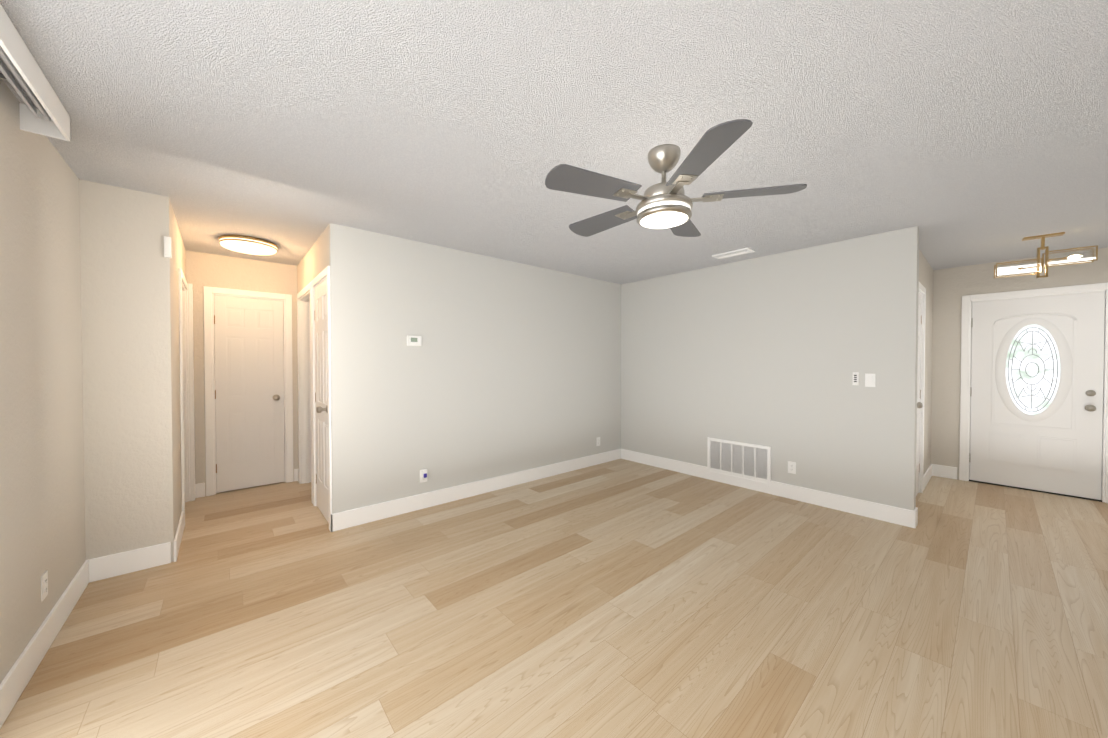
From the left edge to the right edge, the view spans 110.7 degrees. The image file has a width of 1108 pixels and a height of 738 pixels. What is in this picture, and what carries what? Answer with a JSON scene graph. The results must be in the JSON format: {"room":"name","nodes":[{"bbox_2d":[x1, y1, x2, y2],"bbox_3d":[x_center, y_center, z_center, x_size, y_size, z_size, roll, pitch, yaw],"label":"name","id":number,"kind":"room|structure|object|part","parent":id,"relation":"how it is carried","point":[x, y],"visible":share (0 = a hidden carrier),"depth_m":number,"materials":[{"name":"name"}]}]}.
{"room":"living room","nodes":[
{"label":"living room","id":0,"kind":"room"},
{"bbox_2d":[0,78,85,683],"bbox_3d":[-1.344,0.108,0.381,0.260,2.440,4.890,-1,1,-41],"label":"wall","id":1,"kind":"structure","parent":0,"point":[42,511],"depth_m":1.74,"materials":[{"name":"grey paint"}]},
{"bbox_2d":[0,4,70,141],"bbox_3d":[-1.149,-1.053,0.441,0.135,0.111,3.250,-1,1,-41],"label":"blind valance","id":2,"kind":"object","parent":1,"relation":"attached to","point":[42,111],"visible":1,"depth_m":1.45,"materials":[{"name":"white plastic"}]},
{"bbox_2d":[0,560,88,727],"bbox_3d":[-2.397,1.238,1.820,0.014,0.140,1.360,-1,1,-41],"label":"baseboard","id":3,"kind":"structure","parent":1,"relation":"attached to","point":[16,680],"depth_m":1.70,"materials":[{"name":"white wood"}]},
{"bbox_2d":[41,570,47,600],"bbox_3d":[-2.373,1.009,1.785,0.008,0.115,0.070,-1,1,-41],"label":"electrical outlet","id":4,"kind":"object","parent":1,"relation":"attached to","point":[44,585],"visible":1,"depth_m":1.78,"materials":[{"name":"white plastic"}]},
{"bbox_2d":[79,179,174,561],"bbox_3d":[-3.132,0.084,2.145,1.410,2.440,0.120,-1,1,-41],"label":"wall","id":5,"kind":"structure","parent":0,"point":[127,352],"depth_m":2.43,"materials":[{"name":"grey paint"}]},
{"bbox_2d":[89,542,170,582],"bbox_3d":[-2.700,1.229,2.448,0.352,0.140,0.014,-1,1,-41],"label":"baseboard","id":6,"kind":"structure","parent":5,"relation":"attached to","point":[114,565],"depth_m":2.44,"materials":[{"name":"white wood"}]},
{"bbox_2d":[164,236,171,257],"bbox_3d":[-2.555,-0.804,2.533,0.034,0.135,0.033,-1,1,-41],"label":"door chime","id":7,"kind":"object","parent":5,"relation":"attached to","point":[167,248],"visible":0.98,"depth_m":2.52,"materials":[{"name":"white plastic"}]},
{"bbox_2d":[173,538,176,561],"bbox_3d":[-2.567,1.227,2.596,0.014,0.140,0.064,-1,1,-41],"label":"baseboard return","id":8,"kind":"object","parent":5,"relation":"attached to","point":[175,549],"visible":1,"depth_m":2.57,"materials":[{"name":"white wood"}]},
{"bbox_2d":[171,206,187,533],"bbox_3d":[-3.163,0.069,3.165,0.120,2.440,1.460,-1,1,-41],"label":"wall","id":9,"kind":"structure","parent":0,"point":[178,259],"depth_m":2.88,"materials":[{"name":"grey paint"}]},
{"bbox_2d":[174,511,183,556],"bbox_3d":[-2.797,1.224,2.861,0.014,0.140,0.638,-1,1,-41],"label":"baseboard","id":10,"kind":"structure","parent":9,"relation":"attached to","point":[179,532],"depth_m":2.83,"materials":[{"name":"white wood"}]},
{"bbox_2d":[178,268,190,526],"bbox_3d":[-3.340,0.233,3.371,0.152,2.106,0.852,-1,1,-41],"label":"door frame","id":11,"kind":"structure","parent":9,"relation":"attached to","point":[184,390],"depth_m":3.66,"materials":[{"name":"white wood"}]},
{"bbox_2d":[188,283,194,500],"bbox_3d":[-3.529,0.228,3.729,0.032,2.106,0.062,-1,1,-41],"label":"trim","id":12,"kind":"structure","parent":9,"relation":"attached to","point":[191,386],"depth_m":3.71,"materials":[{"name":"white wood"}]},
{"bbox_2d":[186,250,298,495],"bbox_3d":[-2.472,0.046,4.810,5.900,2.440,0.120,-1,1,-41],"label":"wall","id":13,"kind":"structure","parent":0,"point":[212,270],"depth_m":3.91,"materials":[{"name":"grey paint"}]},
{"bbox_2d":[195,483,204,497],"bbox_3d":[-3.547,1.210,3.805,0.118,0.140,0.014,-1,1,-41],"label":"baseboard","id":14,"kind":"structure","parent":13,"relation":"attached to","point":[199,490],"depth_m":3.81,"materials":[{"name":"white wood"}]},
{"bbox_2d":[203,286,293,495],"bbox_3d":[-3.265,0.223,4.124,0.732,2.106,0.152,-1,1,-41],"label":"door frame","id":15,"kind":"structure","parent":13,"relation":"attached to","point":[209,293],"depth_m":3.90,"materials":[{"name":"white wood"}]},
{"bbox_2d":[214,295,284,492],"bbox_3d":[-3.225,0.255,4.073,0.580,2.018,0.129,-1,1,-41],"label":"door","id":16,"kind":"structure","parent":13,"relation":"in","point":[249,382],"depth_m":4.07,"materials":[{"name":"white wood"}]},
{"bbox_2d":[294,469,297,481],"bbox_3d":[-2.922,1.203,4.347,0.048,0.140,0.014,-1,1,-41],"label":"baseboard","id":17,"kind":"structure","parent":13,"relation":"attached to","point":[295,474],"depth_m":4.33,"materials":[{"name":"white wood"}]},
{"bbox_2d":[297,226,328,452],"bbox_3d":[-2.310,0.061,3.753,0.120,2.440,1.688,-1,1,-41],"label":"wall","id":18,"kind":"structure","parent":0,"point":[313,264],"depth_m":3.53,"materials":[{"name":"grey paint"}]},
{"bbox_2d":[297,282,312,503],"bbox_3d":[-2.516,0.225,3.993,0.152,2.106,0.872,-1,1,-41],"label":"door frame","id":19,"kind":"structure","parent":18,"relation":"attached to","point":[304,353],"depth_m":4.24,"materials":[{"name":"white wood"}]},
{"bbox_2d":[311,266,331,530],"bbox_3d":[-1.977,0.233,3.360,0.136,2.106,0.765,-1,1,-41],"label":"door frame","id":20,"kind":"structure","parent":18,"relation":"attached to","point":[320,278],"depth_m":3.08,"materials":[{"name":"white wood"}]},
{"bbox_2d":[315,279,328,522],"bbox_3d":[-2.029,0.266,3.319,0.129,2.018,0.613,-1,1,-41],"label":"closet door","id":21,"kind":"structure","parent":18,"relation":"in","point":[321,397],"depth_m":3.33,"materials":[{"name":"white wood"}]},
{"bbox_2d":[328,223,620,513],"bbox_3d":[-0.449,0.054,4.248,3.580,2.440,0.120,-1,1,-41],"label":"wall","id":22,"kind":"structure","parent":0,"point":[506,367],"depth_m":3.73,"materials":[{"name":"grey paint"}]},
{"bbox_2d":[407,335,421,345],"bbox_3d":[-1.254,-0.255,3.447,0.130,0.090,0.028,-1,1,-41],"label":"thermostat","id":23,"kind":"object","parent":22,"relation":"attached to","point":[414,340],"visible":1,"depth_m":3.43,"materials":[{"name":"white plastic"}]},
{"bbox_2d":[420,469,426,482],"bbox_3d":[-1.188,0.981,3.510,0.070,0.122,0.046,-1,1,-41],"label":"electrical outlet","id":24,"kind":"object","parent":22,"relation":"attached to","point":[424,473],"depth_m":3.50,"materials":[{"name":"white plastic"}]},
{"bbox_3d":[-1.200,0.984,3.525,0.070,0.115,0.008,-1,1,-41],"label":"electrical outlet","id":25,"kind":"part","parent":24,"relation":"part of","materials":[{"name":"white plastic"}]},
{"bbox_2d":[331,449,620,531],"bbox_3d":[-0.416,1.205,4.205,3.580,0.140,0.014,-1,1,-41],"label":"baseboard","id":26,"kind":"structure","parent":22,"relation":"attached to","point":[361,515],"depth_m":3.73,"materials":[{"name":"white wood"}]},
{"bbox_2d":[596,437,599,445],"bbox_3d":[0.590,0.962,5.078,0.070,0.115,0.008,-1,1,-41],"label":"electrical outlet","id":27,"kind":"object","parent":22,"relation":"attached to","point":[597,441],"visible":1,"depth_m":5.07,"materials":[{"name":"white plastic"}]},
{"bbox_2d":[0,459,1107,737],"bbox_3d":[0.266,1.316,3.404,8.170,0.060,7.320,-1,1,-41],"label":"floor","id":28,"kind":"structure","parent":0,"point":[620,599],"depth_m":1.97,"materials":[{"name":"brown wood"}]},
{"bbox_2d":[0,0,1107,284],"bbox_3d":[0.266,-1.184,3.368,8.170,0.060,7.320,-1,1,-41],"label":"ceiling","id":29,"kind":"structure","parent":0,"point":[964,132],"depth_m":1.71,"materials":[{"name":"white paint"}]},
{"bbox_2d":[218,234,277,254],"bbox_3d":[-2.774,-1.115,3.486,0.424,0.082,0.424,-1,1,-41],"label":"hall ceiling light","id":30,"kind":"object","parent":29,"relation":"attached to","point":[247,244],"visible":1,"depth_m":3.38,"materials":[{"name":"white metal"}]},
{"bbox_2d":[545,119,806,236],"bbox_3d":[0.543,-0.951,2.048,1.278,0.369,1.233,-1,1,-41],"label":"ceiling fan","id":31,"kind":"object","parent":29,"relation":"hanging from","point":[663,204],"visible":1,"depth_m":1.89,"materials":[{"name":"silver metal"}]},
{"bbox_2d":[712,247,754,258],"bbox_3d":[1.791,-1.154,3.831,0.160,0.012,0.360,-1,1,-41],"label":"ceiling vent","id":32,"kind":"object","parent":29,"relation":"in","point":[734,253],"visible":1,"depth_m":3.81,"materials":[{"name":"white metal"}]},
{"bbox_2d":[994,232,1097,277],"bbox_3d":[4.228,-0.973,3.314,0.540,0.360,0.112,1,1,41],"label":"ceiling light","id":33,"kind":"object","parent":29,"relation":"attached to","point":[1038,267],"visible":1,"depth_m":3.29,"materials":[{"name":"white glass"}]},
{"bbox_2d":[621,226,918,510],"bbox_3d":[1.364,0.044,4.981,0.120,2.440,4.890,-1,1,-41],"label":"wall","id":34,"kind":"structure","parent":0,"point":[774,352],"depth_m":3.76,"materials":[{"name":"grey paint"}]},
{"bbox_2d":[707,437,770,486],"bbox_3d":[1.993,0.995,4.163,0.020,0.410,0.670,-1,1,-41],"label":"air vent","id":35,"kind":"object","parent":34,"relation":"in","point":[744,459],"visible":1,"depth_m":4.14,"materials":[{"name":"white metal"}]},
{"bbox_2d":[621,449,915,527],"bbox_3d":[1.931,1.204,4.242,0.014,0.140,3.034,-1,1,-41],"label":"baseboard","id":36,"kind":"structure","parent":34,"relation":"attached to","point":[890,514],"depth_m":3.72,"materials":[{"name":"white wood"}]},
{"bbox_2d":[788,461,795,473],"bbox_3d":[2.341,0.971,3.770,0.008,0.115,0.070,-1,1,-41],"label":"electrical outlet","id":37,"kind":"object","parent":34,"relation":"attached to","point":[792,467],"visible":1,"depth_m":3.77,"materials":[{"name":"white plastic"}]},
{"bbox_2d":[852,372,858,384],"bbox_3d":[2.661,0.086,3.379,0.022,0.115,0.045,-1,1,-41],"label":"switch","id":38,"kind":"object","parent":34,"relation":"attached to","point":[855,378],"visible":1,"depth_m":3.37,"materials":[{"name":"white plastic"}]},
{"bbox_2d":[865,374,875,386],"bbox_3d":[2.729,0.097,3.306,0.014,0.115,0.070,-1,1,-41],"label":"light switch","id":39,"kind":"object","parent":34,"relation":"attached to","point":[869,380],"visible":1,"depth_m":3.31,"materials":[{"name":"white plastic"}]},
{"bbox_2d":[914,507,917,525],"bbox_3d":[2.971,1.220,3.145,0.120,0.140,0.014,-1,1,-41],"label":"baseboard","id":40,"kind":"structure","parent":34,"relation":"attached to","point":[916,509],"depth_m":3.13,"materials":[{"name":"white wood"}]},
{"bbox_2d":[919,249,933,487],"bbox_3d":[3.693,0.058,3.937,2.030,2.440,0.120,-1,1,-41],"label":"wall","id":41,"kind":"structure","parent":0,"point":[926,270],"depth_m":4.27,"materials":[{"name":"grey paint"}]},
{"bbox_2d":[916,294,922,495],"bbox_3d":[3.486,0.261,3.673,0.760,2.018,0.129,-1,1,-41],"label":"door","id":42,"kind":"structure","parent":41,"relation":"in","point":[919,405],"depth_m":3.86,"materials":[{"name":"white wood"}]},
{"bbox_2d":[918,282,925,492],"bbox_3d":[3.440,0.228,3.720,0.912,2.106,0.152,-1,1,-41],"label":"door frame","id":43,"kind":"structure","parent":41,"relation":"attached to","point":[922,290],"depth_m":3.93,"materials":[{"name":"white wood"}]},
{"bbox_2d":[923,464,931,490],"bbox_3d":[4.169,1.204,4.277,0.888,0.140,0.014,-1,1,-41],"label":"baseboard","id":44,"kind":"structure","parent":41,"relation":"attached to","point":[927,475],"depth_m":4.24,"materials":[{"name":"white wood"}]},
{"bbox_2d":[931,247,1107,479],"bbox_3d":[5.046,0.057,4.018,0.120,2.440,1.770,-1,1,-41],"label":"wall","id":45,"kind":"structure","parent":0,"point":[952,287],"depth_m":4.41,"materials":[{"name":"grey paint"}]},
{"bbox_2d":[932,464,956,479],"bbox_3d":[4.566,1.201,4.486,0.014,0.140,0.218,-1,1,-41],"label":"baseboard","id":46,"kind":"structure","parent":45,"relation":"attached to","point":[950,472],"depth_m":4.48,"materials":[{"name":"white wood"}]},
{"bbox_2d":[959,282,1107,502],"bbox_3d":[5.027,0.224,4.030,0.136,2.106,1.022,-1,1,-41],"label":"door frame","id":47,"kind":"structure","parent":45,"relation":"attached to","point":[965,386],"depth_m":4.23,"materials":[{"name":"white wood"}]},
{"bbox_2d":[969,291,1104,501],"bbox_3d":[4.991,0.262,4.000,0.125,2.030,0.900,-1,1,-41],"label":"front door","id":48,"kind":"structure","parent":45,"relation":"in","point":[1036,387],"depth_m":3.97,"materials":[{"name":"white wood"}]}
]}

